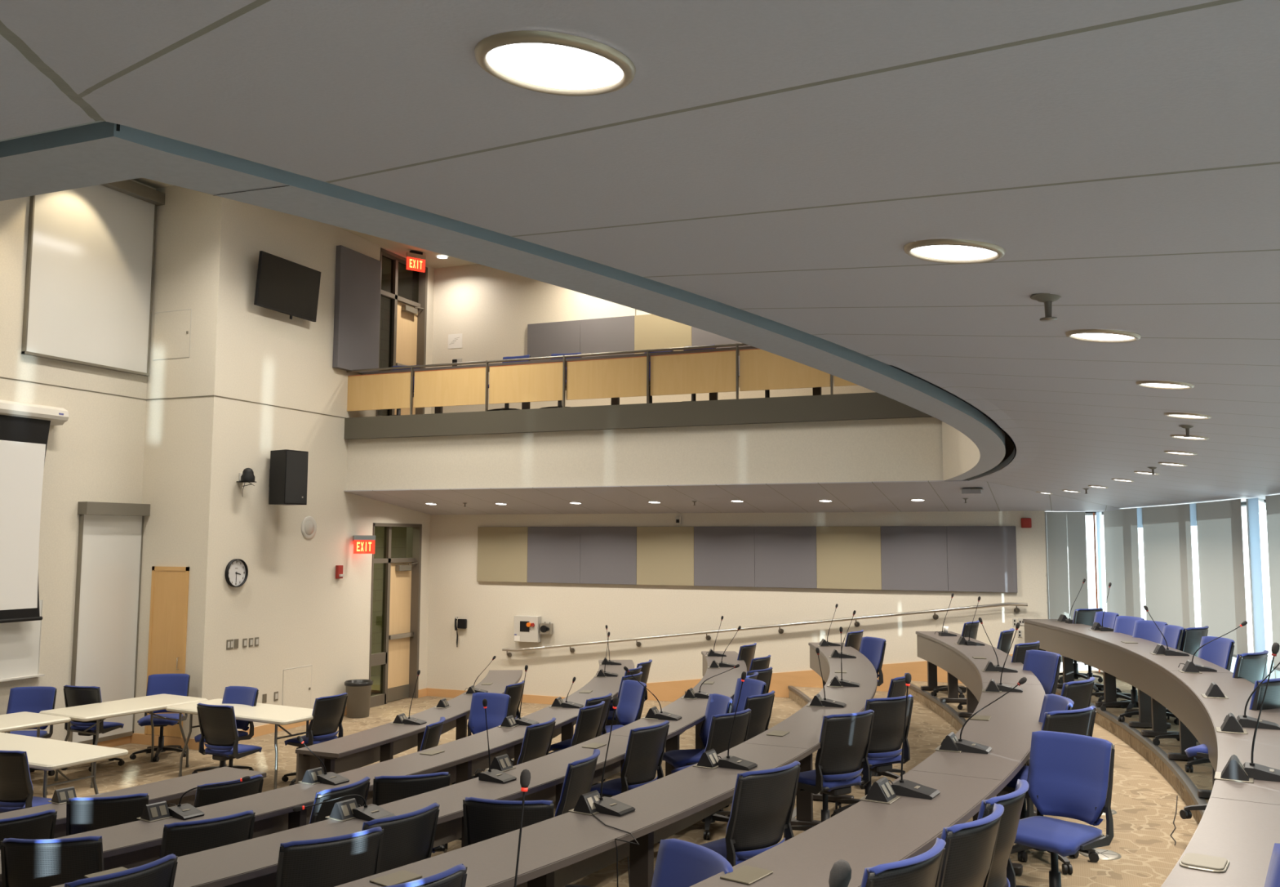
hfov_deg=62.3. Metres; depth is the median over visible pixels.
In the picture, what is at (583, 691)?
cable cover
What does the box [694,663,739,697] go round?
gooseneck microphone
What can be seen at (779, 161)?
ceiling
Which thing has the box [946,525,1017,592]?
acoustic panel
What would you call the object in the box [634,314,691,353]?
acoustic panel
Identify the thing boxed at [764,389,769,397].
chair
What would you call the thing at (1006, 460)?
trim
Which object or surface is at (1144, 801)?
floor
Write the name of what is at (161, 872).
chair
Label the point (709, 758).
dock
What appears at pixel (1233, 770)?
socket
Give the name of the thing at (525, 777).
gooseneck microphone
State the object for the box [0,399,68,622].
projection screen
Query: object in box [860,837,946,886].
chair
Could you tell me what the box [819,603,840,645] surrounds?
gooseneck microphone
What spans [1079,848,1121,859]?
floor outlet
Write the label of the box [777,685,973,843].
floor
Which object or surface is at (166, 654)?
door
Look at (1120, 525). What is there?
roller blind
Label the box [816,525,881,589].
acoustic panel
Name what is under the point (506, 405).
chair
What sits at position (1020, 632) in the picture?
outlet plate
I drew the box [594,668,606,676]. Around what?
dock
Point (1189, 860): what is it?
cable cover
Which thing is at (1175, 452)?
recessed light
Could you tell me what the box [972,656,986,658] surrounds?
cable cover
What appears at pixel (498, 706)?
chair
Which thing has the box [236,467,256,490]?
dome camera
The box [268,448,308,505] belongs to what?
loudspeaker
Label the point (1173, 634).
chair
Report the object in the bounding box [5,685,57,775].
chair
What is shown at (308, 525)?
grille
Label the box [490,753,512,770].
socket
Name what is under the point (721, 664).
gooseneck microphone
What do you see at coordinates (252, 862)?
curved desk
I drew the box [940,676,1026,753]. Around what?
gooseneck microphone
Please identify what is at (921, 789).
speaker grille
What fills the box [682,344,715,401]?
chair
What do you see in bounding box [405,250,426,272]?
exit sign
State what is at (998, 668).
gooseneck microphone
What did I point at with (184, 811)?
speaker grille
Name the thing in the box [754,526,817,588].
acoustic panel
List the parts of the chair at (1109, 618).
backrest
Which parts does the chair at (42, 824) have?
backrest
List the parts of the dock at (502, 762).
plate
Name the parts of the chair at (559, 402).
backrest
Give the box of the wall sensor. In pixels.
[675,515,681,524]
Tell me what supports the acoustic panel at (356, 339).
attached to the wall at (208, 246)
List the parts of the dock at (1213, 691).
plate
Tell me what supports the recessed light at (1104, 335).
in the ceiling at (779, 161)
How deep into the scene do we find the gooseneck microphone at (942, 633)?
13.11 m
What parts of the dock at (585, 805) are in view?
plate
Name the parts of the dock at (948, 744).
plate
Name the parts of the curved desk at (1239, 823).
modesty panel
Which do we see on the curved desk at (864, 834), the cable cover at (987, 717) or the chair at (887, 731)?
the cable cover at (987, 717)
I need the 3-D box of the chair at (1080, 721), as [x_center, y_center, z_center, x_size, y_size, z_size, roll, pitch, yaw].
[2.411,2.045,6.432,0.612,0.916,0.623,4,-6,-34]
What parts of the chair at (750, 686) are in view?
backrest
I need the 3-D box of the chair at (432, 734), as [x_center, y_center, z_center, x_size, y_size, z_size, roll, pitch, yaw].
[-2.088,2.978,9.627,0.637,0.924,0.604,-1,-5,14]
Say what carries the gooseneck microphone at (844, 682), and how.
on the curved desk at (563, 849)
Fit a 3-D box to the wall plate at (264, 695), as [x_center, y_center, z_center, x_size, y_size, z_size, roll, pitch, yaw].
[-4.940,3.355,13.922,0.008,0.113,0.070,-2,-6,22]
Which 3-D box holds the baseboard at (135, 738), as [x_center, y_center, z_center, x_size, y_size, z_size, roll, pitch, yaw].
[-7.239,3.369,9.732,1.148,0.125,17.100,-2,-6,22]
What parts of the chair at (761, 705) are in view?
backrest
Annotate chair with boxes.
[0,750,52,813]
[0,808,57,848]
[0,835,104,886]
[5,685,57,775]
[61,684,124,771]
[63,853,177,886]
[66,792,148,835]
[129,673,190,761]
[159,809,255,858]
[191,685,258,773]
[194,773,263,807]
[196,702,262,767]
[275,826,383,886]
[281,692,347,785]
[309,776,370,823]
[361,802,439,872]
[372,771,450,853]
[385,862,466,886]
[390,364,420,415]
[419,716,445,751]
[452,692,511,784]
[462,796,565,886]
[487,354,530,410]
[503,680,524,765]
[516,717,555,764]
[541,351,582,408]
[548,700,604,754]
[549,693,612,785]
[554,748,599,886]
[590,720,669,843]
[600,679,646,781]
[605,671,642,724]
[608,665,642,711]
[611,658,652,725]
[645,350,673,403]
[651,838,733,886]
[662,693,732,810]
[671,708,751,839]
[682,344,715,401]
[698,677,766,738]
[699,760,800,866]
[731,642,756,705]
[731,654,770,703]
[740,671,758,679]
[743,690,774,740]
[746,666,773,693]
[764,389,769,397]
[783,709,874,837]
[831,693,913,817]
[844,629,863,651]
[857,672,906,788]
[859,635,885,685]
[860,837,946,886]
[931,619,979,697]
[938,802,1004,886]
[957,627,1014,709]
[977,778,1029,886]
[1002,705,1098,873]
[1011,640,1039,663]
[1013,729,1115,886]
[1014,693,1079,862]
[1022,648,1061,765]
[1057,607,1102,683]
[1060,676,1094,709]
[1063,610,1121,697]
[1084,615,1144,701]
[1100,619,1168,711]
[1117,624,1184,721]
[1152,635,1234,744]
[1165,625,1208,724]
[1179,677,1279,818]
[1185,649,1268,772]
[1263,842,1279,886]
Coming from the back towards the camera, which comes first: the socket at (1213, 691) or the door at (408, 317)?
the door at (408, 317)
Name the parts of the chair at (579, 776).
backrest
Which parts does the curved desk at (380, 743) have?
modesty panel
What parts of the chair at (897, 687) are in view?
backrest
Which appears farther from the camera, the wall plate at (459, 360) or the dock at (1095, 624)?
the wall plate at (459, 360)
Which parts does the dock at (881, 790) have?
plate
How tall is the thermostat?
0.180 m
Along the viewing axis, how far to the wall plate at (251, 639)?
13.71 m
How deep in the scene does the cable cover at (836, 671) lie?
10.76 m
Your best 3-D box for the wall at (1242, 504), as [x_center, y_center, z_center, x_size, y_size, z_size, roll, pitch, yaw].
[3.165,-1.961,6.524,3.500,4.360,18.769,-2,-6,22]
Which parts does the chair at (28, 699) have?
seat, backrest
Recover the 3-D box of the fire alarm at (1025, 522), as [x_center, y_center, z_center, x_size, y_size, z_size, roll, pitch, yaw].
[5.159,1.060,14.128,0.130,0.130,0.065,-2,-6,22]
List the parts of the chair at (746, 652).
backrest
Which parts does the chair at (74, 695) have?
backrest, seat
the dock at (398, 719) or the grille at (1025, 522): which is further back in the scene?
the grille at (1025, 522)
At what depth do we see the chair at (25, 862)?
5.21 m
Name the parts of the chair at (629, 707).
seat, backrest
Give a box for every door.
[144,565,189,737]
[368,522,422,707]
[376,247,427,416]
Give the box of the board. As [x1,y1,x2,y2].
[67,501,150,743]
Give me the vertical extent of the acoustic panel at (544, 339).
1.045 m
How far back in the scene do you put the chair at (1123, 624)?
11.64 m
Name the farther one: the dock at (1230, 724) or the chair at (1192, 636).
the chair at (1192, 636)
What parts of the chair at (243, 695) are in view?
seat, backrest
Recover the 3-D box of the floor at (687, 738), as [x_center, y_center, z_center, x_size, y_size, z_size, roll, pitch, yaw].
[-1.831,3.332,9.040,3.667,0.215,14.320,-2,-6,22]
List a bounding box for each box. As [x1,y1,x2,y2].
[513,614,541,642]
[539,622,552,634]
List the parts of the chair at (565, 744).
seat, backrest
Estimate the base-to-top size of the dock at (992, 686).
0.088 m
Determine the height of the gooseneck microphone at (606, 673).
0.533 m
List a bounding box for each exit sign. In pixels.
[352,534,375,553]
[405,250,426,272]
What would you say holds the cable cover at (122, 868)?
on the curved desk at (252, 862)
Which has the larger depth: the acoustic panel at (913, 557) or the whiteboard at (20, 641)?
the acoustic panel at (913, 557)
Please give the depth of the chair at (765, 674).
10.87 m
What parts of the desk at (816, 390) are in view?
leg, leg, leg, leg, leg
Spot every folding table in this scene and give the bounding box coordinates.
[0,711,71,794]
[0,732,128,797]
[39,693,207,787]
[165,698,313,789]
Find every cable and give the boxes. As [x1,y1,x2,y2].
[591,812,639,886]
[1169,795,1177,844]
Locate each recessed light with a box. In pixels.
[424,502,437,505]
[435,255,448,258]
[474,30,635,96]
[494,502,507,505]
[568,501,582,504]
[647,500,661,503]
[729,499,744,502]
[817,498,832,502]
[903,238,1005,263]
[910,497,925,501]
[1035,491,1052,493]
[1062,489,1079,492]
[1065,328,1141,342]
[1088,484,1108,488]
[1111,478,1133,481]
[1133,471,1159,475]
[1135,380,1195,389]
[1158,462,1187,466]
[1164,412,1211,419]
[1164,450,1197,455]
[1169,434,1209,439]
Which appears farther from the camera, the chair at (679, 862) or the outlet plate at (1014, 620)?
the outlet plate at (1014, 620)
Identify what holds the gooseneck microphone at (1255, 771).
on the curved desk at (1239, 823)
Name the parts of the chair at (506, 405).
backrest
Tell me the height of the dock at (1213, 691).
0.088 m
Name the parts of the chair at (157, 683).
seat, backrest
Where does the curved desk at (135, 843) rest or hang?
on the floor at (687, 738)
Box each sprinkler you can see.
[1030,293,1061,321]
[1146,466,1156,474]
[1178,424,1193,436]
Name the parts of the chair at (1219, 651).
backrest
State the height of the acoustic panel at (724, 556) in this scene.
0.883 m
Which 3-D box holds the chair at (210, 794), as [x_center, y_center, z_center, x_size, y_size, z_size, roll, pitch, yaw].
[-2.998,2.764,7.332,0.608,0.924,0.631,4,-7,-39]
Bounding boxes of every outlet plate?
[1012,617,1016,626]
[1017,617,1030,625]
[1017,630,1022,636]
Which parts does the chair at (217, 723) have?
backrest, seat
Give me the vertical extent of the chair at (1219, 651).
0.924 m
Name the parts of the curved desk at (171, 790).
modesty panel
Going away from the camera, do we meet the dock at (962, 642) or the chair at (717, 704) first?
the chair at (717, 704)
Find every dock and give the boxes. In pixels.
[48,786,76,804]
[137,800,173,822]
[297,766,324,784]
[324,797,358,821]
[390,712,406,724]
[433,697,451,707]
[463,684,475,693]
[484,753,515,771]
[497,715,519,727]
[548,696,563,707]
[568,789,599,815]
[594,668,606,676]
[600,657,607,664]
[641,706,658,719]
[680,687,697,698]
[692,748,719,768]
[705,648,716,656]
[707,658,719,667]
[806,693,824,706]
[817,638,830,646]
[826,675,843,686]
[828,648,839,657]
[859,776,900,804]
[934,731,961,752]
[955,635,966,644]
[981,660,999,671]
[982,678,1001,692]
[1055,613,1067,622]
[1088,622,1101,630]
[1150,643,1165,654]
[1177,659,1202,673]
[1200,681,1228,698]
[1213,754,1253,782]
[1215,712,1248,733]
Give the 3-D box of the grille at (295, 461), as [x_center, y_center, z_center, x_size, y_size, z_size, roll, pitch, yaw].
[-4.550,0.450,14.014,0.006,0.685,0.360,-3,-6,30]
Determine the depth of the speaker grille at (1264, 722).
5.74 m
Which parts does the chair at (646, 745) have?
seat, backrest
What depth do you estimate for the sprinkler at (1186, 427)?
5.38 m
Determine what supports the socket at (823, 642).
attached to the dock at (823, 643)
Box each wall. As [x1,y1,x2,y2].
[0,178,155,741]
[133,185,434,738]
[346,417,968,490]
[370,276,413,694]
[426,432,1048,697]
[431,263,875,413]
[657,292,980,479]
[1084,499,1265,515]
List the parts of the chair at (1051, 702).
seat, backrest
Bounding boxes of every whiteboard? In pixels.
[0,600,44,681]
[21,179,164,376]
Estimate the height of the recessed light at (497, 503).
0.035 m
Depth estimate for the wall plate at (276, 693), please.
14.11 m
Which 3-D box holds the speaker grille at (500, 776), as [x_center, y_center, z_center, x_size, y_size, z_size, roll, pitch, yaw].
[-0.843,2.076,6.588,0.061,0.011,0.090,-3,-6,30]
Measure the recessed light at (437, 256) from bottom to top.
0.014 m
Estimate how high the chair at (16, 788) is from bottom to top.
0.924 m
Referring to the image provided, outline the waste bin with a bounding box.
[344,679,373,718]
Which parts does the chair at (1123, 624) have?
backrest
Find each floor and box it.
[30,689,576,798]
[431,699,695,857]
[568,696,817,886]
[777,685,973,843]
[905,680,1198,886]
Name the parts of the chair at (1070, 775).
seat, backrest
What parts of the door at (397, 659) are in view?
kick plate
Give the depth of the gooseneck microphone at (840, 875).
1.49 m
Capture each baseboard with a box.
[89,687,426,749]
[426,650,1048,704]
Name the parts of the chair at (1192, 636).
backrest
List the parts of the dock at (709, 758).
plate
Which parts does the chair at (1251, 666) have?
backrest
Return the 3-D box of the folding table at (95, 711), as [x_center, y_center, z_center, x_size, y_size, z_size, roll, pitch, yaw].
[-5.636,3.236,11.584,0.800,0.740,1.520,-3,-6,29]
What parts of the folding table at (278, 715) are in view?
leg frame, leg frame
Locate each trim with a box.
[0,120,1005,448]
[0,120,1016,480]
[0,376,346,417]
[115,124,289,195]
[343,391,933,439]
[787,685,812,817]
[908,683,966,725]
[1056,687,1207,816]
[1091,666,1102,671]
[1093,511,1105,671]
[1136,502,1196,527]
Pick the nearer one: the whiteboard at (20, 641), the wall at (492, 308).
the whiteboard at (20, 641)
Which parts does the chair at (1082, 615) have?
backrest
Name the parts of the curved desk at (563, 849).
modesty panel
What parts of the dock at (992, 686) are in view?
plate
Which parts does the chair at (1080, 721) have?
seat, backrest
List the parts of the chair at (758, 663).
backrest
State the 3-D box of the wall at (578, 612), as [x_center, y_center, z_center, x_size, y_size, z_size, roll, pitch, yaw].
[0.862,1.824,15.952,9.840,4.400,0.200,-2,-6,22]
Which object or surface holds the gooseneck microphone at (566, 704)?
on the curved desk at (135, 843)
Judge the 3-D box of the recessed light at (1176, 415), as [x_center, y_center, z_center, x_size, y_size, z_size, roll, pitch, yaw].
[2.539,-0.129,4.903,0.196,0.035,0.197,-2,-6,25]
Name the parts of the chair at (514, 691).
backrest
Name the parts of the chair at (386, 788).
backrest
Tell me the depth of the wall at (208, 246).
13.86 m
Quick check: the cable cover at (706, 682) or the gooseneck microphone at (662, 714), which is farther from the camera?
the cable cover at (706, 682)
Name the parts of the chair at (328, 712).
seat, backrest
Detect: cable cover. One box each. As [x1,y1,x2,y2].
[84,866,128,877]
[369,869,422,886]
[419,749,444,755]
[481,682,493,684]
[578,689,592,693]
[582,742,606,748]
[702,680,714,684]
[720,864,773,884]
[766,729,789,736]
[834,670,846,672]
[969,714,991,720]
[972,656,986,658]
[1120,640,1137,643]
[1178,852,1229,872]
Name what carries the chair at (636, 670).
on the floor at (687, 738)
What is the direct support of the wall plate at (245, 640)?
attached to the wall at (208, 246)
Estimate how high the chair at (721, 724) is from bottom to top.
0.924 m
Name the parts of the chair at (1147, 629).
backrest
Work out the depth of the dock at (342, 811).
5.68 m
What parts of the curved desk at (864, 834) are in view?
modesty panel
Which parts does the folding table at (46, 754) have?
leg frame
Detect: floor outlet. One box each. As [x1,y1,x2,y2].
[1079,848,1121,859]
[1102,808,1116,814]
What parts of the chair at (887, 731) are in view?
seat, backrest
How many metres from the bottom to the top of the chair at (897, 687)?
0.924 m
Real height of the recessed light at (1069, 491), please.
0.035 m
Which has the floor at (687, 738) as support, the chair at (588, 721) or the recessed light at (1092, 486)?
the chair at (588, 721)
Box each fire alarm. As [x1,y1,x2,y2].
[335,564,344,577]
[1021,517,1031,527]
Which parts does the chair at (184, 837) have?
backrest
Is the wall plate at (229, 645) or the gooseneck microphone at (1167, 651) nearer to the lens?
the gooseneck microphone at (1167, 651)
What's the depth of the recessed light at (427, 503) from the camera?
16.35 m
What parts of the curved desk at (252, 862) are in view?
modesty panel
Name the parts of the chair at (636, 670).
seat, backrest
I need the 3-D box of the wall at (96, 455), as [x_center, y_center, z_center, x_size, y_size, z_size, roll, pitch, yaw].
[-8.789,-0.398,8.004,0.200,7.300,12.500,-2,-6,22]
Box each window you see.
[1044,511,1049,618]
[1082,663,1093,670]
[1230,498,1279,678]
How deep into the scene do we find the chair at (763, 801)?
5.34 m
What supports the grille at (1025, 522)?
attached to the fire alarm at (1025, 522)
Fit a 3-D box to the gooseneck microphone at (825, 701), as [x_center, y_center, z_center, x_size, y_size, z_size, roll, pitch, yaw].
[1.532,1.896,8.611,0.268,0.464,0.132,-2,-6,19]
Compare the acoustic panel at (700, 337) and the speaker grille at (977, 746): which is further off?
the acoustic panel at (700, 337)
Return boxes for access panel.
[152,308,191,359]
[281,664,311,708]
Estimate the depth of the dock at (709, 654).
13.70 m
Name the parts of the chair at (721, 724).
seat, backrest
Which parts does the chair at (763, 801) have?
seat, backrest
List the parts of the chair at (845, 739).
seat, backrest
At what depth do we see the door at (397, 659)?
16.97 m
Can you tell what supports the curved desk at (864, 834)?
on the floor at (1144, 801)
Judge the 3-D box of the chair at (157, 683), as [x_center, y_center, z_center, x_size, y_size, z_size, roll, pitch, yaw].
[-5.625,3.228,12.514,0.613,0.924,0.631,0,-5,1]
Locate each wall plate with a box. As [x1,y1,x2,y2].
[226,639,233,648]
[234,638,238,648]
[242,638,247,647]
[248,637,253,646]
[254,636,258,645]
[262,693,266,702]
[274,691,278,700]
[453,358,462,365]
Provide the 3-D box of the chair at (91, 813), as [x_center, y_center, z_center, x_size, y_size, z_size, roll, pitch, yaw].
[-3.473,2.725,6.923,0.628,0.924,0.604,1,-5,-12]
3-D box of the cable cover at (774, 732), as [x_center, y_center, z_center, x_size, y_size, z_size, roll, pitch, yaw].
[0.955,2.005,7.320,0.120,0.006,0.170,-2,-6,24]
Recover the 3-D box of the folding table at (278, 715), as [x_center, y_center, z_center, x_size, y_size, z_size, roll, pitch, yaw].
[-4.198,3.218,11.326,1.820,0.740,0.720,-3,-6,29]
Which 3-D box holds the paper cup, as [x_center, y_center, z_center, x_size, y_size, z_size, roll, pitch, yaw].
[3.809,2.316,13.178,0.064,0.075,0.063,-2,-6,22]
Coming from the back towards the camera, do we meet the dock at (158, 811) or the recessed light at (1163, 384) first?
the dock at (158, 811)
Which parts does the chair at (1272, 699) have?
seat, backrest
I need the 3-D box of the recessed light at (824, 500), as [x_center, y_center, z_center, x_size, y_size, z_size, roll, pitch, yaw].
[2.484,0.767,14.161,0.197,0.035,0.196,-2,-6,26]
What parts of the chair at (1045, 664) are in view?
backrest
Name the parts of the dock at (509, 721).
plate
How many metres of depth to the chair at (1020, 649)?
10.27 m
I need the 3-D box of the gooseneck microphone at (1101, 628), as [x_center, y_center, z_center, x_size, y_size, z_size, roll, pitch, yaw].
[5.267,1.849,12.003,0.268,0.545,0.132,0,-5,5]
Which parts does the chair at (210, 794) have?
backrest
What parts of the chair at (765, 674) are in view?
backrest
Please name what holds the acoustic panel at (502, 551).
attached to the wall at (578, 612)
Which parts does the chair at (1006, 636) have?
backrest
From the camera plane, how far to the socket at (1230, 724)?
5.60 m
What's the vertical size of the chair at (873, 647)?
0.924 m
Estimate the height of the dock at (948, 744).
0.088 m
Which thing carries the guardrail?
on the balcony ledge at (858, 406)
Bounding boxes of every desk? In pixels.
[0,659,634,886]
[0,766,266,838]
[52,650,746,886]
[295,669,522,783]
[334,642,877,886]
[360,346,821,413]
[689,631,1045,886]
[1022,618,1279,886]
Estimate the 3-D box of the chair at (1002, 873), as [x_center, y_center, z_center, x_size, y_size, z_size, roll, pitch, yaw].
[1.288,1.848,4.319,0.628,0.924,0.593,5,-7,-44]
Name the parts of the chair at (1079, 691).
backrest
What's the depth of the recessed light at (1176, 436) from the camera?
5.91 m
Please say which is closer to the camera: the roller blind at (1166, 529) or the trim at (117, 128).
the trim at (117, 128)
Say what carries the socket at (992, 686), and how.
attached to the dock at (992, 686)
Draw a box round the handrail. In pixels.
[502,602,1027,657]
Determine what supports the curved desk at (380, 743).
on the floor at (109, 775)
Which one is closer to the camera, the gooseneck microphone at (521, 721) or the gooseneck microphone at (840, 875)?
the gooseneck microphone at (840, 875)
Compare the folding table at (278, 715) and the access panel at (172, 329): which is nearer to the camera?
the folding table at (278, 715)
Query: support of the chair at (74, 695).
on the floor at (109, 775)
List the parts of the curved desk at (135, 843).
modesty panel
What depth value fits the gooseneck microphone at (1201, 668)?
8.24 m
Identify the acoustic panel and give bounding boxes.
[332,244,381,373]
[476,526,528,582]
[527,320,580,360]
[527,526,580,582]
[580,315,634,357]
[580,526,636,584]
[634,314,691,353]
[636,526,693,585]
[691,326,751,376]
[693,526,755,586]
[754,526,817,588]
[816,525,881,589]
[880,525,948,591]
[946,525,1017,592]
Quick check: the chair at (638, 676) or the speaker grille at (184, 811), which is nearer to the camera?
the speaker grille at (184, 811)
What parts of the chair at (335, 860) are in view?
backrest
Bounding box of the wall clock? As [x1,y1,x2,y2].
[224,558,248,586]
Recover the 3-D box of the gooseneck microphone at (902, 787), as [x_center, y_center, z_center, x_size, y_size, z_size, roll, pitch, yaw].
[1.246,1.350,4.939,0.268,0.551,0.132,-3,-6,31]
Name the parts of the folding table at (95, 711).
leg frame, leg frame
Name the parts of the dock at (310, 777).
plate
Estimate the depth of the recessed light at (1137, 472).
8.88 m
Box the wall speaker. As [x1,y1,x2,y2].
[301,515,316,538]
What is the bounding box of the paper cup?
[942,626,948,632]
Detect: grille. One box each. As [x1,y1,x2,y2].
[181,808,199,815]
[284,450,307,503]
[304,520,314,534]
[330,776,344,781]
[371,810,389,817]
[497,773,512,779]
[610,803,629,811]
[738,760,753,766]
[917,786,935,794]
[974,743,988,749]
[1022,520,1029,525]
[1262,720,1276,724]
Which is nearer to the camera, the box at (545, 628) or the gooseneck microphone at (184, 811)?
the gooseneck microphone at (184, 811)
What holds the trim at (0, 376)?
attached to the wall
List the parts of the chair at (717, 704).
seat, backrest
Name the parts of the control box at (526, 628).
display panel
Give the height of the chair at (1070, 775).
0.878 m
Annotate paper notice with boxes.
[448,333,462,348]
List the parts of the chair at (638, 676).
seat, backrest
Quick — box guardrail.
[346,342,858,414]
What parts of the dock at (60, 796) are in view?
plate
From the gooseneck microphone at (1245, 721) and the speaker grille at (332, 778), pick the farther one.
the speaker grille at (332, 778)
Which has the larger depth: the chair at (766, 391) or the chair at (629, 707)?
the chair at (766, 391)
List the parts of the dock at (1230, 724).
plate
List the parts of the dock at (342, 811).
plate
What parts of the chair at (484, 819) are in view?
backrest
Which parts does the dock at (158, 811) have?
plate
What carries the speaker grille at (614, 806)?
attached to the gooseneck microphone at (606, 805)
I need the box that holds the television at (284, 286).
[253,250,320,321]
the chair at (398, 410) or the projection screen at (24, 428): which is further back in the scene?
the chair at (398, 410)
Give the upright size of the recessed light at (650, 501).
0.035 m
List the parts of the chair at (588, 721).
backrest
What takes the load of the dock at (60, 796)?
on the curved desk at (171, 790)
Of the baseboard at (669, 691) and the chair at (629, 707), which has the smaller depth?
the chair at (629, 707)
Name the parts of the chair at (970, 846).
backrest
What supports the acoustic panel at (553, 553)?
attached to the wall at (578, 612)
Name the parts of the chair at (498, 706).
backrest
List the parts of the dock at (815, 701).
plate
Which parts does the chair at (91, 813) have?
backrest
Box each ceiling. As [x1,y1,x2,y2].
[0,0,1279,514]
[0,136,1005,479]
[132,177,476,279]
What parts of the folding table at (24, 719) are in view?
leg frame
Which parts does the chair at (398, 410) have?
backrest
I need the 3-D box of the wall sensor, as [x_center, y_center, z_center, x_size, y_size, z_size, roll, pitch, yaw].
[0.580,1.158,15.983,0.090,0.120,0.064,-2,-6,22]
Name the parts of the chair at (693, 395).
backrest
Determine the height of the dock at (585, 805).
0.088 m
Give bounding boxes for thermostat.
[452,359,457,365]
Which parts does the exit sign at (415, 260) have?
sign panel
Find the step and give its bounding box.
[1055,669,1212,823]
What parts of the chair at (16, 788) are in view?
backrest, seat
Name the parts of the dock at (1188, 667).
plate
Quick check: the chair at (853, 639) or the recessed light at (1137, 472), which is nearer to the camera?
the recessed light at (1137, 472)
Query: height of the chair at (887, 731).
0.924 m
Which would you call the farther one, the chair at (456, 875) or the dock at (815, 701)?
the dock at (815, 701)
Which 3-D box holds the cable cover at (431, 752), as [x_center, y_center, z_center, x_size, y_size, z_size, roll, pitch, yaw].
[-1.619,2.405,8.240,0.120,0.006,0.170,-2,-6,25]
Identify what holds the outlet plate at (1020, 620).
attached to the wall at (578, 612)
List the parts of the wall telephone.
coiled cord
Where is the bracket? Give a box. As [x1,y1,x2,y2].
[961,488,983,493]
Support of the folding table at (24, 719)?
on the floor at (109, 775)
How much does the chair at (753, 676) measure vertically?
0.924 m
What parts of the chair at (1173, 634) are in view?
backrest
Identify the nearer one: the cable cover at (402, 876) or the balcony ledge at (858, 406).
the cable cover at (402, 876)
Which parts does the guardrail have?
infill panel, post, infill panel, post, infill panel, rail, post, infill panel, post, infill panel, post, infill panel, post, infill panel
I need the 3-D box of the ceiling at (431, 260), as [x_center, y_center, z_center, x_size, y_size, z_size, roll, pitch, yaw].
[-1.659,-3.971,8.143,13.730,0.200,17.700,-2,-6,22]
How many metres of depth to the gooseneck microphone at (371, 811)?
5.69 m
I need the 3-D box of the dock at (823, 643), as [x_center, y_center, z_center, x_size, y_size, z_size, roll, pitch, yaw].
[2.337,2.532,13.461,0.145,0.088,0.150,0,-5,1]
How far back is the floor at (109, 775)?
12.17 m
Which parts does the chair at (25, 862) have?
backrest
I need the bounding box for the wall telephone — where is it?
[454,616,466,646]
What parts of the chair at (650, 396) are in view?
backrest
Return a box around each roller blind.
[1046,511,1088,662]
[1103,507,1141,617]
[1142,503,1195,628]
[1195,498,1248,657]
[1265,493,1279,671]
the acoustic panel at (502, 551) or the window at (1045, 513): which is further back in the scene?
the acoustic panel at (502, 551)
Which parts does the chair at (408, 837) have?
backrest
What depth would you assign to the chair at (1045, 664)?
9.44 m
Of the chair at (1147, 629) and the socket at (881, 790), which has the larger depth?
the chair at (1147, 629)
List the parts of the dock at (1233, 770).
plate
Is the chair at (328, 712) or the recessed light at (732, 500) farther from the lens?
the recessed light at (732, 500)
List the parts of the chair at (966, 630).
backrest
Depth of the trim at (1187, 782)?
8.70 m
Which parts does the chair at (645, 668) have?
backrest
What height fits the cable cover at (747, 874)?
0.006 m
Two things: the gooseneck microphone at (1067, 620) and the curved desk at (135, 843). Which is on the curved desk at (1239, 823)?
the gooseneck microphone at (1067, 620)
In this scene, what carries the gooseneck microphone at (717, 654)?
on the curved desk at (252, 862)
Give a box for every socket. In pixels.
[435,697,448,706]
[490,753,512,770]
[540,625,548,631]
[683,687,695,697]
[706,648,714,655]
[809,693,822,706]
[819,638,828,645]
[829,675,841,685]
[831,648,839,657]
[865,776,896,801]
[938,731,958,751]
[984,660,996,671]
[985,678,999,691]
[1204,681,1225,697]
[1220,712,1244,732]
[1220,754,1248,780]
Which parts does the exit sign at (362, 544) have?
sign panel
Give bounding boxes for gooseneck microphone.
[167,775,250,819]
[293,794,395,820]
[297,735,349,785]
[402,669,426,724]
[464,655,495,692]
[474,698,516,783]
[514,664,538,725]
[514,768,530,886]
[560,676,583,707]
[593,696,635,816]
[595,631,617,676]
[601,624,621,664]
[623,666,681,719]
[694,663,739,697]
[706,615,726,656]
[716,625,741,666]
[717,671,757,770]
[815,647,846,706]
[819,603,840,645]
[828,859,851,886]
[830,626,859,686]
[838,609,856,657]
[888,672,940,799]
[934,592,956,635]
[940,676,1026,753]
[960,595,985,645]
[978,617,1017,671]
[996,622,1022,692]
[1062,578,1085,622]
[1093,582,1114,631]
[1143,604,1189,655]
[1177,620,1247,671]
[1223,662,1279,729]
[1243,642,1279,782]
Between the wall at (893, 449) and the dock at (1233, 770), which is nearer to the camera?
the dock at (1233, 770)
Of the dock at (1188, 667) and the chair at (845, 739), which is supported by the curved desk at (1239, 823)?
the dock at (1188, 667)

